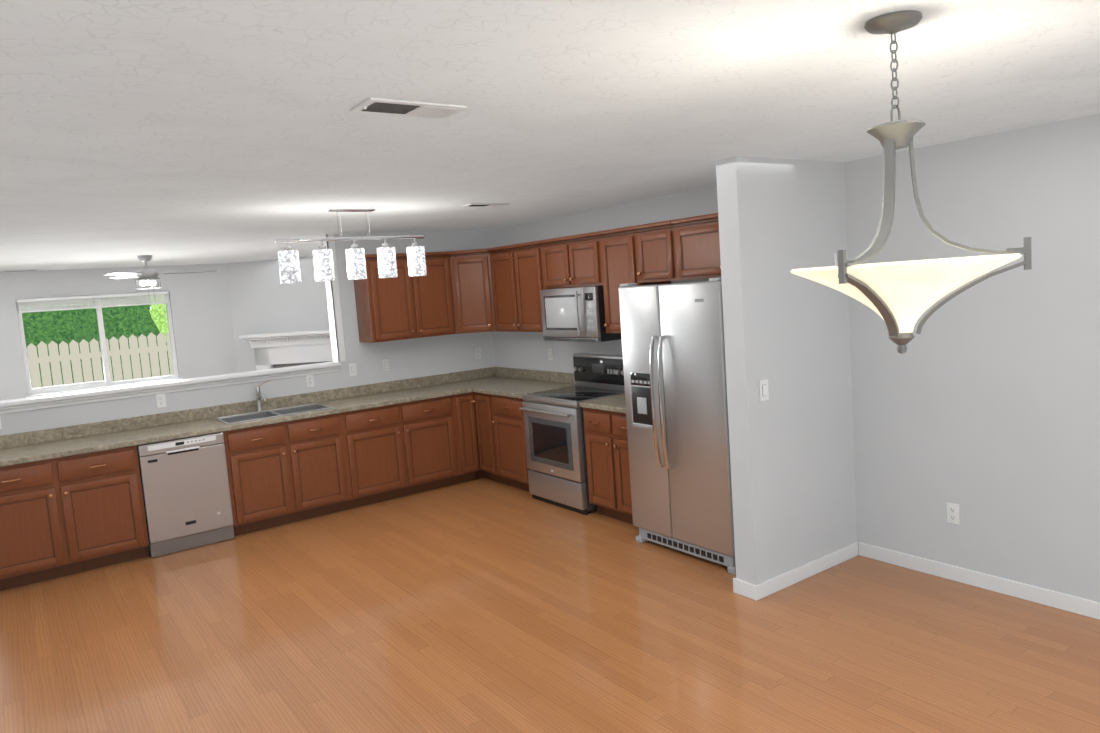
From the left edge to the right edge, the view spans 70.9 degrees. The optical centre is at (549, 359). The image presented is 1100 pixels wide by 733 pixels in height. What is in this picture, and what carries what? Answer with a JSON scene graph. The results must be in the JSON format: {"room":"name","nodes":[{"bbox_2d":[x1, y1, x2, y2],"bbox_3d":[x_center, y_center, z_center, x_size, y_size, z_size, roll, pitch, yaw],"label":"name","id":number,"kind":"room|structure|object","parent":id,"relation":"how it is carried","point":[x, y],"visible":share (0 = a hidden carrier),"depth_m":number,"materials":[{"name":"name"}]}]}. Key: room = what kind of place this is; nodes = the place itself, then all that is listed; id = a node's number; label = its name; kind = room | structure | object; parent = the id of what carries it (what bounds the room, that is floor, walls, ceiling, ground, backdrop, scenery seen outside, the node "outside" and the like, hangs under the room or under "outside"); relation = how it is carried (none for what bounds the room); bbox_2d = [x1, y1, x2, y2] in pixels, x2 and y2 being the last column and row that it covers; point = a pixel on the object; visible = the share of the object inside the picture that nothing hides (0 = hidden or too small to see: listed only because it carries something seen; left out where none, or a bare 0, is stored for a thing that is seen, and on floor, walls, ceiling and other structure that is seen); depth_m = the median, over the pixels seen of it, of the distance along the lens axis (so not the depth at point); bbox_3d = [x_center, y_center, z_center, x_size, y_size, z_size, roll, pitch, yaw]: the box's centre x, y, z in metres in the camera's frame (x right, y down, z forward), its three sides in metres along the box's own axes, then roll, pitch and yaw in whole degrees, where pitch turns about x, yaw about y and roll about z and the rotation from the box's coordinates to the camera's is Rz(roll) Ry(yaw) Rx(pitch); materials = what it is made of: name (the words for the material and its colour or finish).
{"room":"kitchen","nodes":[
{"label":"kitchen","id":0,"kind":"room"},
{"bbox_2d":[0,263,237,400],"bbox_3d":[-6.248,0.147,9.426,8.040,2.440,0.120,-8,7,-35],"label":"wall","id":1,"kind":"structure","parent":0,"point":[202,320],"depth_m":10.22,"materials":[{"name":"grey paint"}]},
{"bbox_2d":[15,291,182,397],"bbox_3d":[-5.677,-0.203,9.786,1.740,1.235,0.135,-8,7,-35],"label":"living room window","id":2,"kind":"structure","parent":1,"relation":"in","point":[66,301],"depth_m":9.75,"materials":[{"name":"white"}]},
{"bbox_2d":[0,231,494,435],"bbox_3d":[-2.478,0.120,6.933,4.560,2.440,0.120,-8,7,-35],"label":"wall","id":3,"kind":"structure","parent":0,"point":[424,356],"depth_m":7.27,"materials":[{"name":"grey paint"}]},
{"bbox_2d":[155,393,166,407],"bbox_3d":[-3.197,0.334,6.346,0.072,0.118,0.008,-8,7,-35],"label":"outlet","id":4,"kind":"object","parent":3,"relation":"attached to","point":[160,400],"visible":1,"depth_m":6.34,"materials":[{"name":"white plastic"}]},
{"bbox_2d":[0,234,345,413],"bbox_3d":[-3.197,-0.366,6.394,2.975,1.270,0.220,-8,7,-35],"label":"trim","id":5,"kind":"structure","parent":3,"relation":"on","point":[146,389],"depth_m":6.58,"materials":[{"name":"white wood"}]},
{"bbox_2d":[306,375,314,387],"bbox_3d":[-2.193,0.193,7.060,0.072,0.118,0.008,-8,7,-35],"label":"outlet","id":6,"kind":"object","parent":3,"relation":"attached to","point":[309,380],"visible":1,"depth_m":7.06,"materials":[{"name":"white plastic"}]},
{"bbox_2d":[349,363,356,375],"bbox_3d":[-1.861,0.091,7.293,0.072,0.118,0.010,-8,7,-35],"label":"light switch","id":7,"kind":"object","parent":3,"relation":"attached to","point":[352,369],"visible":1,"depth_m":7.29,"materials":[{"name":"white plastic"}]},
{"bbox_2d":[382,359,389,371],"bbox_3d":[-1.585,0.053,7.489,0.072,0.118,0.010,-8,7,-35],"label":"light switch","id":8,"kind":"object","parent":3,"relation":"attached to","point":[386,364],"visible":1,"depth_m":7.49,"materials":[{"name":"white plastic"}]},
{"bbox_2d":[354,253,453,342],"bbox_3d":[-1.350,-0.595,7.386,0.915,0.772,0.397,-8,7,-35],"label":"upper cabinet","id":9,"kind":"object","parent":3,"relation":"attached to","point":[401,307],"depth_m":7.22,"materials":[{"name":"brown wood"}]},
{"bbox_2d":[475,348,480,358],"bbox_3d":[-0.752,-0.064,8.083,0.072,0.118,0.008,-8,7,-35],"label":"electrical outlet","id":10,"kind":"object","parent":3,"relation":"attached to","point":[477,353],"visible":1,"depth_m":8.08,"materials":[{"name":"white plastic"}]},
{"bbox_2d":[226,256,329,372],"bbox_3d":[-3.228,-0.180,10.572,2.363,2.440,0.120,-3,6,10],"label":"wall","id":11,"kind":"structure","parent":0,"point":[263,300],"depth_m":10.54,"materials":[{"name":"grey paint"}]},
{"bbox_2d":[239,329,332,369],"bbox_3d":[-3.221,0.333,10.450,1.860,1.445,0.223,-3,6,10],"label":"mantel shelf","id":12,"kind":"object","parent":11,"relation":"attached to","point":[281,350],"visible":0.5,"depth_m":10.44,"materials":[{"name":"white wood"}]},
{"bbox_2d":[0,478,1099,732],"bbox_3d":[-1.623,1.508,4.974,5.990,0.060,12.840,-8,7,-35],"label":"floor","id":13,"kind":"structure","parent":0,"point":[482,606],"depth_m":4.00,"materials":[{"name":"brown wood"}]},
{"bbox_2d":[0,445,148,590],"bbox_3d":[-3.625,1.114,5.693,1.052,0.868,0.617,-8,7,-35],"label":"base cabinet","id":14,"kind":"object","parent":13,"relation":"on","point":[66,515],"depth_m":5.49,"materials":[{"name":"brown wood"}]},
{"bbox_2d":[0,367,515,466],"bbox_3d":[-2.243,0.413,6.637,4.582,0.138,0.649,-8,7,-35],"label":"countertop","id":15,"kind":"structure","parent":14,"relation":"on","point":[32,446],"depth_m":6.32,"materials":[{"name":"stone"}]},
{"bbox_2d":[255,380,271,411],"bbox_3d":[-2.436,0.316,6.646,0.152,0.266,0.243,-8,7,-35],"label":"faucet","id":16,"kind":"object","parent":15,"relation":"on","point":[259,395],"visible":1,"depth_m":6.68,"materials":[{"name":"silver metal"}]},
{"bbox_2d":[213,403,333,423],"bbox_3d":[-2.349,0.537,6.601,0.884,0.176,0.474,-8,7,-35],"label":"sink","id":17,"kind":"object","parent":15,"relation":"in","point":[264,414],"visible":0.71,"depth_m":6.66,"materials":[{"name":"silver metal"}]},
{"bbox_2d":[137,432,234,557],"bbox_3d":[-2.942,1.022,6.159,0.598,0.864,0.603,-8,7,-35],"label":"dishwasher","id":18,"kind":"object","parent":13,"relation":"on","point":[186,492],"visible":0.98,"depth_m":5.91,"materials":[{"name":"grey plastic"}]},
{"bbox_2d":[223,430,247,535],"bbox_3d":[-2.936,1.017,6.183,0.729,0.868,0.617,-8,7,-35],"label":"base cabinet","id":19,"kind":"object","parent":13,"relation":"on","point":[232,446],"depth_m":6.13,"materials":[{"name":"brown wood"}]},
{"bbox_2d":[236,420,307,532],"bbox_3d":[-2.483,0.953,6.506,0.549,0.868,0.617,-8,7,-35],"label":"base cabinet","id":20,"kind":"object","parent":13,"relation":"on","point":[270,453],"depth_m":6.30,"materials":[{"name":"brown wood"}]},
{"bbox_2d":[296,412,359,518],"bbox_3d":[-2.134,0.904,6.754,0.589,0.868,0.617,-8,7,-35],"label":"base cabinet","id":21,"kind":"object","parent":13,"relation":"on","point":[329,471],"depth_m":6.57,"materials":[{"name":"brown wood"}]},
{"bbox_2d":[348,402,415,506],"bbox_3d":[-1.698,0.843,7.065,0.649,0.868,0.617,-8,7,-35],"label":"base cabinet","id":22,"kind":"object","parent":13,"relation":"on","point":[384,459],"depth_m":6.86,"materials":[{"name":"brown wood"}]},
{"bbox_2d":[408,395,455,492],"bbox_3d":[-1.284,0.785,7.359,0.649,0.868,0.617,-8,7,-35],"label":"base cabinet","id":23,"kind":"object","parent":13,"relation":"on","point":[431,418],"depth_m":7.14,"materials":[{"name":"brown wood"}]},
{"bbox_2d":[448,392,475,483],"bbox_3d":[-0.959,0.742,7.561,0.280,0.868,0.666,-8,7,-35],"label":"base cabinet","id":24,"kind":"object","parent":13,"relation":"on","point":[463,438],"depth_m":7.32,"materials":[{"name":"brown wood"}]},
{"bbox_2d":[472,392,527,490],"bbox_3d":[-0.232,0.723,7.232,0.666,0.868,0.898,-8,7,-35],"label":"base cabinet","id":25,"kind":"object","parent":13,"relation":"on","point":[497,421],"depth_m":7.08,"materials":[{"name":"brown wood"}]},
{"bbox_2d":[472,368,574,398],"bbox_3d":[-0.222,0.217,7.170,0.652,0.138,0.826,-8,7,-35],"label":"countertop","id":26,"kind":"structure","parent":25,"relation":"on","point":[501,383],"depth_m":7.36,"materials":[{"name":"stone"}]},
{"bbox_2d":[513,353,624,514],"bbox_3d":[0.200,0.591,6.551,0.759,1.200,0.869,-8,7,-35],"label":"range","id":27,"kind":"object","parent":13,"relation":"on","point":[555,445],"visible":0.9,"depth_m":6.38,"materials":[{"name":"silver metal"}]},
{"bbox_2d":[583,408,632,523],"bbox_3d":[0.724,0.780,5.941,0.617,0.868,0.708,-8,7,-35],"label":"base cabinet","id":28,"kind":"object","parent":13,"relation":"on","point":[606,437],"depth_m":5.83,"materials":[{"name":"brown wood"}]},
{"bbox_2d":[579,394,625,412],"bbox_3d":[0.694,0.276,5.894,0.652,0.138,0.710,-8,7,-35],"label":"countertop","id":29,"kind":"structure","parent":28,"relation":"on","point":[617,403],"depth_m":5.87,"materials":[{"name":"stone"}]},
{"bbox_2d":[618,278,735,574],"bbox_3d":[1.072,0.359,5.166,0.854,1.803,0.908,-8,7,-35],"label":"refrigerator","id":30,"kind":"object","parent":13,"relation":"on","point":[673,354],"visible":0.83,"depth_m":4.91,"materials":[{"name":"silver metal"}]},
{"bbox_2d":[0,0,1099,271],"bbox_3d":[-2.631,-0.877,4.141,8.040,0.100,12.840,-8,7,-35],"label":"ceiling","id":31,"kind":"structure","parent":0,"point":[176,132],"depth_m":2.60,"materials":[{"name":"white paint"}]},
{"bbox_2d":[1,269,38,271],"bbox_3d":[-6.194,-1.039,9.028,0.360,0.016,0.120,-8,7,-35],"label":"ceiling vent","id":32,"kind":"object","parent":31,"relation":"in","point":[20,270],"visible":1,"depth_m":8.99,"materials":[{"name":"white metal"}]},
{"bbox_2d":[103,255,216,309],"bbox_3d":[-4.180,-0.829,8.258,1.139,0.569,1.207,-8,7,-35],"label":"ceiling fan","id":33,"kind":"object","parent":31,"relation":"hanging from","point":[147,274],"visible":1,"depth_m":8.10,"materials":[{"name":"silver metal"}]},
{"bbox_2d":[275,207,426,283],"bbox_3d":[-1.323,-0.783,5.220,1.040,0.478,0.128,-8,7,-35],"label":"chandelier","id":34,"kind":"object","parent":31,"relation":"hanging from","point":[289,263],"visible":0.98,"depth_m":5.17,"materials":[{"name":"white glass"}]},
{"bbox_2d":[350,97,466,118],"bbox_3d":[-0.460,-0.817,2.524,0.340,0.016,0.170,-8,7,-35],"label":"ceiling vent","id":35,"kind":"object","parent":31,"relation":"in","point":[371,105],"visible":1,"depth_m":2.50,"materials":[{"name":"white metal"}]},
{"bbox_2d":[462,203,508,206],"bbox_3d":[-0.464,-1.111,5.563,0.320,0.016,0.140,-8,7,-35],"label":"ceiling vent","id":36,"kind":"object","parent":31,"relation":"in","point":[484,204],"visible":1,"depth_m":5.53,"materials":[{"name":"white metal"}]},
{"bbox_2d":[790,10,1031,353],"bbox_3d":[0.892,-0.439,1.997,0.572,0.855,0.548,-8,7,-35],"label":"dining pendant light","id":37,"kind":"object","parent":31,"relation":"hanging from","point":[900,298],"visible":1,"depth_m":1.94,"materials":[{"name":"white glass"}]},
{"bbox_2d":[716,156,856,584],"bbox_3d":[1.425,0.073,4.547,0.980,2.440,0.140,-8,7,-35],"label":"wall","id":38,"kind":"structure","parent":0,"point":[791,439],"depth_m":4.40,"materials":[{"name":"grey paint"}]},
{"bbox_2d":[759,379,768,401],"bbox_3d":[1.190,0.170,4.289,0.072,0.118,0.010,-8,7,-35],"label":"light switch","id":39,"kind":"object","parent":38,"relation":"attached to","point":[763,390],"visible":1,"depth_m":4.28,"materials":[{"name":"white plastic"}]},
{"bbox_2d":[749,542,860,600],"bbox_3d":[1.536,1.248,4.585,0.964,0.085,0.020,-8,7,-35],"label":"baseboard","id":40,"kind":"structure","parent":38,"relation":"attached to","point":[768,587],"depth_m":4.54,"materials":[{"name":"white wood"}]},
{"bbox_2d":[485,114,1099,601],"bbox_3d":[0.664,-0.066,6.544,0.120,2.440,12.840,-8,7,-35],"label":"wall","id":41,"kind":"structure","parent":0,"point":[979,404],"depth_m":4.13,"materials":[{"name":"grey paint"}]},
{"bbox_2d":[450,249,489,333],"bbox_3d":[-0.730,-0.660,7.601,0.533,0.772,0.532,-8,7,-35],"label":"upper cabinet","id":42,"kind":"object","parent":41,"relation":"attached to","point":[467,267],"depth_m":7.47,"materials":[{"name":"brown wood"}]},
{"bbox_2d":[486,241,543,331],"bbox_3d":[-0.208,-0.658,7.194,0.401,0.772,0.917,-8,7,-35],"label":"upper cabinet","id":43,"kind":"object","parent":41,"relation":"attached to","point":[495,289],"depth_m":7.09,"materials":[{"name":"brown wood"}]},
{"bbox_2d":[538,237,561,288],"bbox_3d":[0.198,-0.823,6.632,0.354,0.392,0.456,-8,7,-35],"label":"upper cabinet","id":44,"kind":"object","parent":41,"relation":"attached to","point":[550,252],"depth_m":6.60,"materials":[{"name":"brown wood"}]},
{"bbox_2d":[548,348,552,359],"bbox_3d":[0.002,-0.053,7.363,0.008,0.118,0.072,-8,7,-35],"label":"outlet","id":45,"kind":"object","parent":41,"relation":"attached to","point":[550,354],"visible":1,"depth_m":7.36,"materials":[{"name":"white plastic"}]},
{"bbox_2d":[562,233,601,287],"bbox_3d":[0.398,-0.811,6.354,0.354,0.392,0.456,-8,7,-35],"label":"upper cabinet","id":46,"kind":"object","parent":41,"relation":"attached to","point":[579,254],"depth_m":6.27,"materials":[{"name":"brown wood"}]},
{"bbox_2d":[540,285,620,341],"bbox_3d":[0.288,-0.392,6.505,0.450,0.443,0.758,-8,7,-35],"label":"microwave","id":47,"kind":"object","parent":46,"relation":"attached to","point":[574,314],"visible":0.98,"depth_m":6.32,"materials":[{"name":"silver metal"}]},
{"bbox_2d":[598,229,670,332],"bbox_3d":[0.667,-0.606,6.017,0.354,0.772,0.420,-8,7,-35],"label":"upper cabinet","id":48,"kind":"object","parent":41,"relation":"attached to","point":[616,247],"depth_m":5.96,"materials":[{"name":"brown wood"}]},
{"bbox_2d":[634,221,669,284],"bbox_3d":[0.903,-0.778,5.650,0.354,0.392,0.438,-8,7,-35],"label":"upper cabinet","id":49,"kind":"object","parent":41,"relation":"attached to","point":[649,240],"depth_m":5.60,"materials":[{"name":"brown wood"}]},
{"bbox_2d":[666,217,717,280],"bbox_3d":[1.156,-0.762,5.297,0.354,0.392,0.583,-8,7,-35],"label":"upper cabinet","id":50,"kind":"object","parent":41,"relation":"attached to","point":[692,245],"depth_m":5.26,"materials":[{"name":"brown wood"}]},
{"bbox_2d":[714,217,720,277],"bbox_3d":[1.418,-0.745,4.932,0.354,0.392,0.544,-8,7,-35],"label":"upper cabinet","id":51,"kind":"object","parent":41,"relation":"attached to","point":[715,218],"depth_m":5.08,"materials":[{"name":"brown wood"}]},
{"bbox_2d":[947,502,959,524],"bbox_3d":[2.272,0.868,4.354,0.008,0.118,0.072,-8,7,-35],"label":"outlet","id":52,"kind":"object","parent":41,"relation":"attached to","point":[953,513],"visible":1,"depth_m":4.35,"materials":[{"name":"white plastic"}]},
{"bbox_2d":[861,542,1099,619],"bbox_3d":[3.142,1.267,3.204,0.017,0.085,4.130,-8,7,-35],"label":"baseboard","id":53,"kind":"structure","parent":41,"relation":"attached to","point":[1071,603],"depth_m":4.23,"materials":[{"name":"white wood"}]},
{"label":"outside","id":54,"kind":"structure","parent":0,"visible":0},
{"bbox_3d":[-14.828,0.919,24.065,34.000,0.100,33.570,-8,7,-35],"label":"ground","id":55,"kind":"structure","parent":54,"visible":0},
{"bbox_2d":[21,295,169,386],"bbox_3d":[-11.396,-2.949,20.177,28.853,9.912,12.526,-8,7,-35],"label":"hedge","id":56,"kind":"object","parent":55,"relation":"on","point":[134,321],"depth_m":15.82,"materials":[{"name":"green plant"}]},
{"bbox_2d":[27,332,173,387],"bbox_3d":[-7.926,0.420,14.356,22.102,1.785,0.060,-8,7,-35],"label":"fence","id":57,"kind":"object","parent":55,"relation":"on","point":[113,352],"depth_m":14.07,"materials":[{"name":"beige wood"}]}
]}

